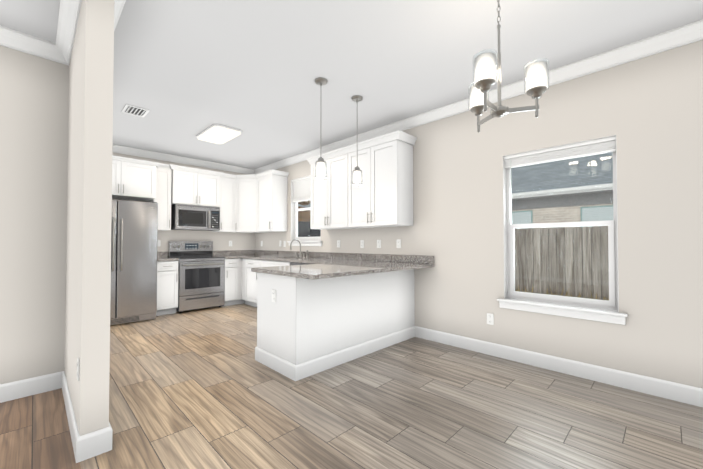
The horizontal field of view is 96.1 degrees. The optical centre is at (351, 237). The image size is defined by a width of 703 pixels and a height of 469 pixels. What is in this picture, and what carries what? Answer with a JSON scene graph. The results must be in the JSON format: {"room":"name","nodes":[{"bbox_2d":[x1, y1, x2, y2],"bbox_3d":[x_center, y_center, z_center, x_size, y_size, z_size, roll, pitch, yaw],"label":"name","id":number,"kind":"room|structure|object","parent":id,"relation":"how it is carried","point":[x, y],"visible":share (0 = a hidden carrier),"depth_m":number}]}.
{"room":"kitchen","nodes":[
{"label":"kitchen","id":0,"kind":"room"},
{"bbox_2d":[0,45,68,383],"bbox_3d":[-3.882,-0.182,1.120,0.120,2.740,4.270,-1,-1,45],"label":"wall","id":1,"kind":"structure","parent":0,"point":[34,97],"depth_m":2.45},
{"bbox_2d":[0,372,59,402],"bbox_3d":[-3.824,1.122,1.060,0.015,0.130,4.240,-1,-1,45],"label":"baseboard","id":2,"kind":"structure","parent":1,"relation":"attached to","point":[14,390],"depth_m":2.42},
{"bbox_2d":[0,26,68,65],"bbox_3d":[-3.778,-1.498,1.102,0.086,0.108,4.180,-1,-1,45],"label":"crown molding","id":3,"kind":"structure","parent":1,"relation":"attached to","point":[10,38],"depth_m":2.41},
{"bbox_2d":[64,0,113,435],"bbox_3d":[-2.858,-0.145,3.202,4.070,2.740,0.125,-1,-1,45],"label":"wall","id":4,"kind":"structure","parent":0,"point":[89,222],"depth_m":1.78},
{"bbox_2d":[52,0,81,63],"bbox_3d":[-1.858,-1.481,2.093,1.226,0.108,0.106,-1,-1,45],"label":"crown molding","id":5,"kind":"structure","parent":4,"relation":"attached to","point":[60,51],"depth_m":2.24},
{"bbox_2d":[60,371,91,462],"bbox_3d":[-1.879,1.141,2.118,1.215,0.130,0.035,-1,-1,45],"label":"baseboard","id":6,"kind":"structure","parent":4,"relation":"attached to","point":[91,444],"depth_m":1.79},
{"bbox_2d":[77,358,78,380],"bbox_3d":[-1.535,0.740,1.773,0.070,0.115,0.007,-1,-1,45],"label":"electrical outlet plate","id":7,"kind":"object","parent":4,"relation":"attached to","point":[77,358],"depth_m":1.76},
{"bbox_2d":[96,423,112,452],"bbox_3d":[-2.453,1.154,2.874,3.095,0.130,0.015,-1,-1,45],"label":"baseboard","id":8,"kind":"structure","parent":4,"relation":"attached to","point":[105,434],"depth_m":1.77},
{"bbox_2d":[114,0,125,30],"bbox_3d":[-2.759,-1.461,3.264,4.156,0.108,0.101,-1,-1,45],"label":"crown molding","id":9,"kind":"structure","parent":4,"relation":"attached to","point":[118,4],"depth_m":2.09},
{"bbox_2d":[112,152,254,251],"bbox_3d":[-3.269,-0.101,5.778,0.150,2.740,3.195,-1,-1,45],"label":"wall","id":10,"kind":"structure","parent":0,"point":[240,241],"depth_m":6.13},
{"bbox_2d":[112,155,127,198],"bbox_3d":[-3.791,-0.918,4.792,0.518,0.581,0.522,-1,-1,45],"label":"upper cabinet","id":11,"kind":"object","parent":10,"relation":"attached to","point":[119,164],"depth_m":4.74},
{"bbox_2d":[120,157,155,201],"bbox_3d":[-3.506,-0.931,5.078,0.518,0.617,0.522,-1,-1,45],"label":"upper cabinet","id":12,"kind":"object","parent":10,"relation":"attached to","point":[141,173],"depth_m":4.95},
{"bbox_2d":[156,162,171,229],"bbox_3d":[-3.286,-0.678,5.422,0.338,1.112,0.268,-1,-1,45],"label":"upper cabinet","id":13,"kind":"object","parent":10,"relation":"attached to","point":[163,171],"depth_m":5.32},
{"bbox_2d":[112,144,251,174],"bbox_3d":[-3.146,-1.417,5.758,0.086,0.108,2.850,-1,-1,45],"label":"crown molding","id":14,"kind":"structure","parent":10,"relation":"attached to","point":[116,148],"depth_m":5.73},
{"bbox_2d":[172,164,203,205],"bbox_3d":[-3.010,-0.902,5.674,0.378,0.655,0.460,-1,-1,45],"label":"upper cabinet","id":15,"kind":"object","parent":10,"relation":"attached to","point":[187,182],"depth_m":5.55},
{"bbox_2d":[171,204,219,230],"bbox_3d":[-2.850,-0.352,5.768,0.460,0.433,0.755,-1,-1,45],"label":"microwave","id":16,"kind":"object","parent":15,"relation":"attached to","point":[194,217],"visible":0.98,"depth_m":5.60},
{"bbox_2d":[204,170,219,206],"bbox_3d":[-2.770,-0.898,5.915,0.378,0.655,0.459,-1,-1,45],"label":"upper cabinet","id":17,"kind":"object","parent":10,"relation":"attached to","point":[211,178],"depth_m":5.84},
{"bbox_2d":[212,172,231,231],"bbox_3d":[-2.474,-0.664,6.208,0.378,1.112,0.366,-1,-1,45],"label":"upper cabinet","id":18,"kind":"object","parent":10,"relation":"attached to","point":[225,179],"depth_m":6.07},
{"bbox_2d":[0,303,702,468],"bbox_3d":[-1.380,1.234,0.857,9.740,0.100,7.765,-1,-1,45],"label":"floor","id":19,"kind":"structure","parent":0,"point":[203,388],"depth_m":2.15},
{"bbox_2d":[110,200,157,324],"bbox_3d":[-3.531,0.358,4.742,0.880,1.787,0.910,-1,-1,45],"label":"refrigerator","id":20,"kind":"object","parent":19,"relation":"on","point":[134,231],"visible":0.5,"depth_m":4.59},
{"bbox_2d":[156,261,177,315],"bbox_3d":[-3.183,0.822,5.301,0.619,0.880,0.333,-1,-1,45],"label":"base cabinet","id":21,"kind":"object","parent":19,"relation":"on","point":[167,271],"depth_m":5.09},
{"bbox_2d":[157,251,178,260],"bbox_3d":[-3.180,0.313,5.302,0.632,0.136,0.346,-1,-1,45],"label":"countertop","id":22,"kind":"structure","parent":21,"relation":"on","point":[161,256],"depth_m":5.44},
{"bbox_2d":[168,241,224,312],"bbox_3d":[-2.760,0.667,5.660,0.696,1.200,0.757,-1,-1,45],"label":"electric range","id":23,"kind":"object","parent":19,"relation":"on","point":[201,276],"visible":0.98,"depth_m":5.51},
{"bbox_2d":[224,258,239,305],"bbox_3d":[-2.429,0.835,6.057,0.619,0.880,0.262,-1,-1,45],"label":"base cabinet","id":24,"kind":"object","parent":19,"relation":"on","point":[232,266],"depth_m":5.86},
{"bbox_2d":[240,258,243,303],"bbox_3d":[-2.125,0.840,6.363,0.619,0.880,0.723,-1,-1,45],"label":"base cabinet","id":25,"kind":"object","parent":19,"relation":"on","point":[241,287],"depth_m":5.98},
{"bbox_2d":[213,250,236,257],"bbox_3d":[-2.423,0.326,6.060,0.635,0.136,0.270,-1,-1,45],"label":"countertop","id":26,"kind":"structure","parent":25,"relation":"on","point":[227,253],"depth_m":6.31},
{"bbox_2d":[237,250,433,269],"bbox_3d":[-0.781,0.309,5.078,4.347,0.136,0.657,-1,-1,45],"label":"countertop","id":27,"kind":"structure","parent":25,"relation":"on","point":[410,262],"depth_m":4.69},
{"bbox_2d":[290,239,308,257],"bbox_3d":[-0.947,0.187,5.448,0.404,0.316,0.242,-1,-1,45],"label":"gooseneck faucet","id":28,"kind":"object","parent":27,"relation":"on","point":[306,252],"visible":1,"depth_m":5.44},
{"bbox_2d":[244,259,289,306],"bbox_3d":[-1.549,0.831,5.863,0.583,0.880,0.618,-1,-1,45],"label":"base cabinet","id":29,"kind":"object","parent":19,"relation":"on","point":[250,278],"depth_m":5.67},
{"bbox_2d":[255,347,291,378],"bbox_3d":[-0.730,1.155,2.935,0.650,0.130,0.015,-1,-1,45],"label":"baseboard","id":30,"kind":"structure","parent":19,"relation":"on","point":[276,363],"depth_m":2.90},
{"bbox_2d":[290,262,310,264],"bbox_3d":[-0.540,0.815,4.803,0.602,0.876,0.641,-1,-1,45],"label":"dishwasher","id":31,"kind":"object","parent":19,"relation":"on","point":[294,263],"visible":0.15,"depth_m":4.69},
{"bbox_2d":[257,269,414,364],"bbox_3d":[-0.093,0.792,3.581,0.716,0.879,1.795,-1,-1,45],"label":"base cabinet","id":32,"kind":"object","parent":19,"relation":"on","point":[301,320],"visible":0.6,"depth_m":3.04},
{"bbox_2d":[272,290,275,302],"bbox_3d":[-0.724,0.546,2.940,0.070,0.115,0.007,-1,-1,45],"label":"electrical outlet plate","id":33,"kind":"object","parent":32,"relation":"attached to","point":[273,291],"depth_m":2.93},
{"bbox_2d":[251,262,404,279],"bbox_3d":[-0.245,0.326,3.254,1.013,0.038,1.170,-1,-1,45],"label":"countertop","id":34,"kind":"structure","parent":32,"relation":"on","point":[323,265],"depth_m":3.06},
{"bbox_2d":[292,326,415,380],"bbox_3d":[0.151,1.162,3.307,0.015,0.130,1.785,-1,-1,45],"label":"baseboard","id":35,"kind":"structure","parent":32,"relation":"attached to","point":[311,367],"depth_m":3.12},
{"bbox_2d":[0,0,702,168],"bbox_3d":[-1.380,-1.606,0.907,9.740,0.100,7.765,-1,-1,45],"label":"ceiling","id":36,"kind":"structure","parent":0,"point":[186,72],"depth_m":2.64},
{"bbox_2d":[121,104,149,116],"bbox_3d":[-2.566,-1.496,3.756,0.285,0.022,0.230,-1,-1,45],"label":"ceiling vent","id":37,"kind":"object","parent":36,"relation":"in","point":[134,110],"visible":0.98,"depth_m":3.75},
{"bbox_2d":[197,124,240,143],"bbox_3d":[-1.908,-1.470,4.540,0.730,0.042,0.390,-1,-1,45],"label":"led light","id":38,"kind":"object","parent":36,"relation":"attached to","point":[217,133],"visible":1,"depth_m":4.46},
{"bbox_2d":[315,77,326,178],"bbox_3d":[-0.295,-1.045,3.054,0.124,0.945,0.124,-1,-1,45],"label":"pendant light","id":39,"kind":"object","parent":36,"relation":"hanging from","point":[321,166],"visible":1,"depth_m":3.02},
{"bbox_2d":[351,95,362,185],"bbox_3d":[0.061,-1.038,3.417,0.124,0.945,0.124,-1,-1,45],"label":"pendant light","id":40,"kind":"object","parent":36,"relation":"hanging from","point":[357,176],"visible":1,"depth_m":3.39},
{"bbox_2d":[468,0,548,131],"bbox_3d":[0.841,-1.113,1.834,0.463,0.851,0.421,-1,-1,45],"label":"chandelier","id":41,"kind":"object","parent":36,"relation":"hanging from","point":[536,80],"visible":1,"depth_m":1.78},
{"bbox_2d":[255,40,702,387],"bbox_3d":[1.308,-0.139,3.579,9.740,2.740,0.150,-1,-1,45],"label":"wall","id":42,"kind":"structure","parent":0,"point":[647,111],"depth_m":2.73},
{"bbox_2d":[232,174,255,232],"bbox_3d":[-2.056,-0.661,6.370,0.741,1.112,0.651,-1,-1,45],"label":"upper cabinet","id":43,"kind":"object","parent":42,"relation":"attached to","point":[243,186],"depth_m":6.18},
{"bbox_2d":[256,170,287,232],"bbox_3d":[-1.558,-0.667,6.073,0.608,1.112,0.370,-1,-1,45],"label":"upper cabinet","id":44,"kind":"object","parent":42,"relation":"attached to","point":[271,185],"depth_m":5.90},
{"bbox_2d":[287,175,322,245],"bbox_3d":[-0.794,-0.465,5.638,0.985,1.237,0.188,-1,-1,45],"label":"kitchen window","id":45,"kind":"structure","parent":42,"relation":"in","point":[301,189],"depth_m":5.79},
{"bbox_2d":[308,154,323,229],"bbox_3d":[-0.355,-0.685,4.896,0.478,1.108,0.338,-1,-1,45],"label":"upper cabinet","id":46,"kind":"object","parent":42,"relation":"attached to","point":[317,185],"depth_m":4.84},
{"bbox_2d":[324,147,343,229],"bbox_3d":[-0.079,-0.690,4.621,0.540,1.108,0.338,-1,-1,45],"label":"upper cabinet","id":47,"kind":"object","parent":42,"relation":"attached to","point":[334,181],"depth_m":4.56},
{"bbox_2d":[344,142,375,228],"bbox_3d":[0.216,-0.695,4.327,0.541,1.108,0.338,-1,-1,45],"label":"upper cabinet","id":48,"kind":"object","parent":42,"relation":"attached to","point":[353,195],"depth_m":4.29},
{"bbox_2d":[360,240,363,247],"bbox_3d":[0.156,0.096,4.611,0.070,0.115,0.007,-1,-1,45],"label":"electrical outlet plate","id":49,"kind":"object","parent":42,"relation":"attached to","point":[361,241],"depth_m":4.61},
{"bbox_2d":[377,240,380,247],"bbox_3d":[0.380,0.089,4.388,0.070,0.115,0.007,-1,-1,45],"label":"electrical outlet plate","id":50,"kind":"object","parent":42,"relation":"attached to","point":[378,241],"depth_m":4.38},
{"bbox_2d":[364,130,415,226],"bbox_3d":[0.493,-0.700,4.052,0.478,1.108,0.338,-1,-1,45],"label":"upper cabinet","id":51,"kind":"object","parent":42,"relation":"attached to","point":[381,195],"depth_m":3.91},
{"bbox_2d":[396,239,400,247],"bbox_3d":[0.620,0.083,4.149,0.070,0.115,0.007,-1,-1,45],"label":"electrical outlet plate","id":52,"kind":"object","parent":42,"relation":"attached to","point":[398,242],"depth_m":4.15},
{"bbox_2d":[252,19,702,173],"bbox_3d":[1.224,-1.456,3.518,9.440,0.108,0.086,-1,-1,45],"label":"crown molding","id":53,"kind":"structure","parent":42,"relation":"attached to","point":[692,32],"depth_m":2.85},
{"bbox_2d":[487,313,493,324],"bbox_3d":[1.450,0.854,3.308,0.070,0.115,0.007,-1,-1,45],"label":"electrical outlet plate","id":54,"kind":"object","parent":42,"relation":"attached to","point":[490,318],"depth_m":3.30},
{"bbox_2d":[416,326,702,406],"bbox_3d":[2.677,1.140,2.070,5.342,0.130,0.020,-1,-1,45],"label":"baseboard","id":55,"kind":"structure","parent":42,"relation":"attached to","point":[687,394],"depth_m":2.76},
{"bbox_2d":[497,135,627,324],"bbox_3d":[1.902,-0.065,2.944,1.005,1.554,0.188,-1,-1,45],"label":"dining room window","id":56,"kind":"structure","parent":42,"relation":"in","point":[600,310],"depth_m":2.91},
{"label":"outside","id":57,"kind":"structure","parent":0,"visible":0},
{"bbox_3d":[11.957,1.998,18.876,60.000,0.200,36.565,-1,-1,45],"label":"ground","id":58,"kind":"structure","parent":57,"visible":0},
{"bbox_2d":[298,200,310,221],"bbox_3d":[-2.038,-0.731,10.495,3.291,4.965,3.515,-1,-1,45],"label":"house","id":59,"kind":"structure","parent":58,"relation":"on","point":[307,216],"depth_m":9.60},
{"bbox_2d":[298,221,608,299],"bbox_3d":[1.375,0.654,6.928,20.092,2.071,4.589,-1,-1,45],"label":"fence","id":60,"kind":"object","parent":58,"relation":"on","point":[540,273],"depth_m":6.72},
{"bbox_2d":[298,152,612,229],"bbox_3d":[5.095,-1.282,13.464,36.600,6.170,6.100,-1,-1,45],"label":"neighbouring house","id":61,"kind":"structure","parent":58,"relation":"on","point":[528,195],"depth_m":9.17}
]}

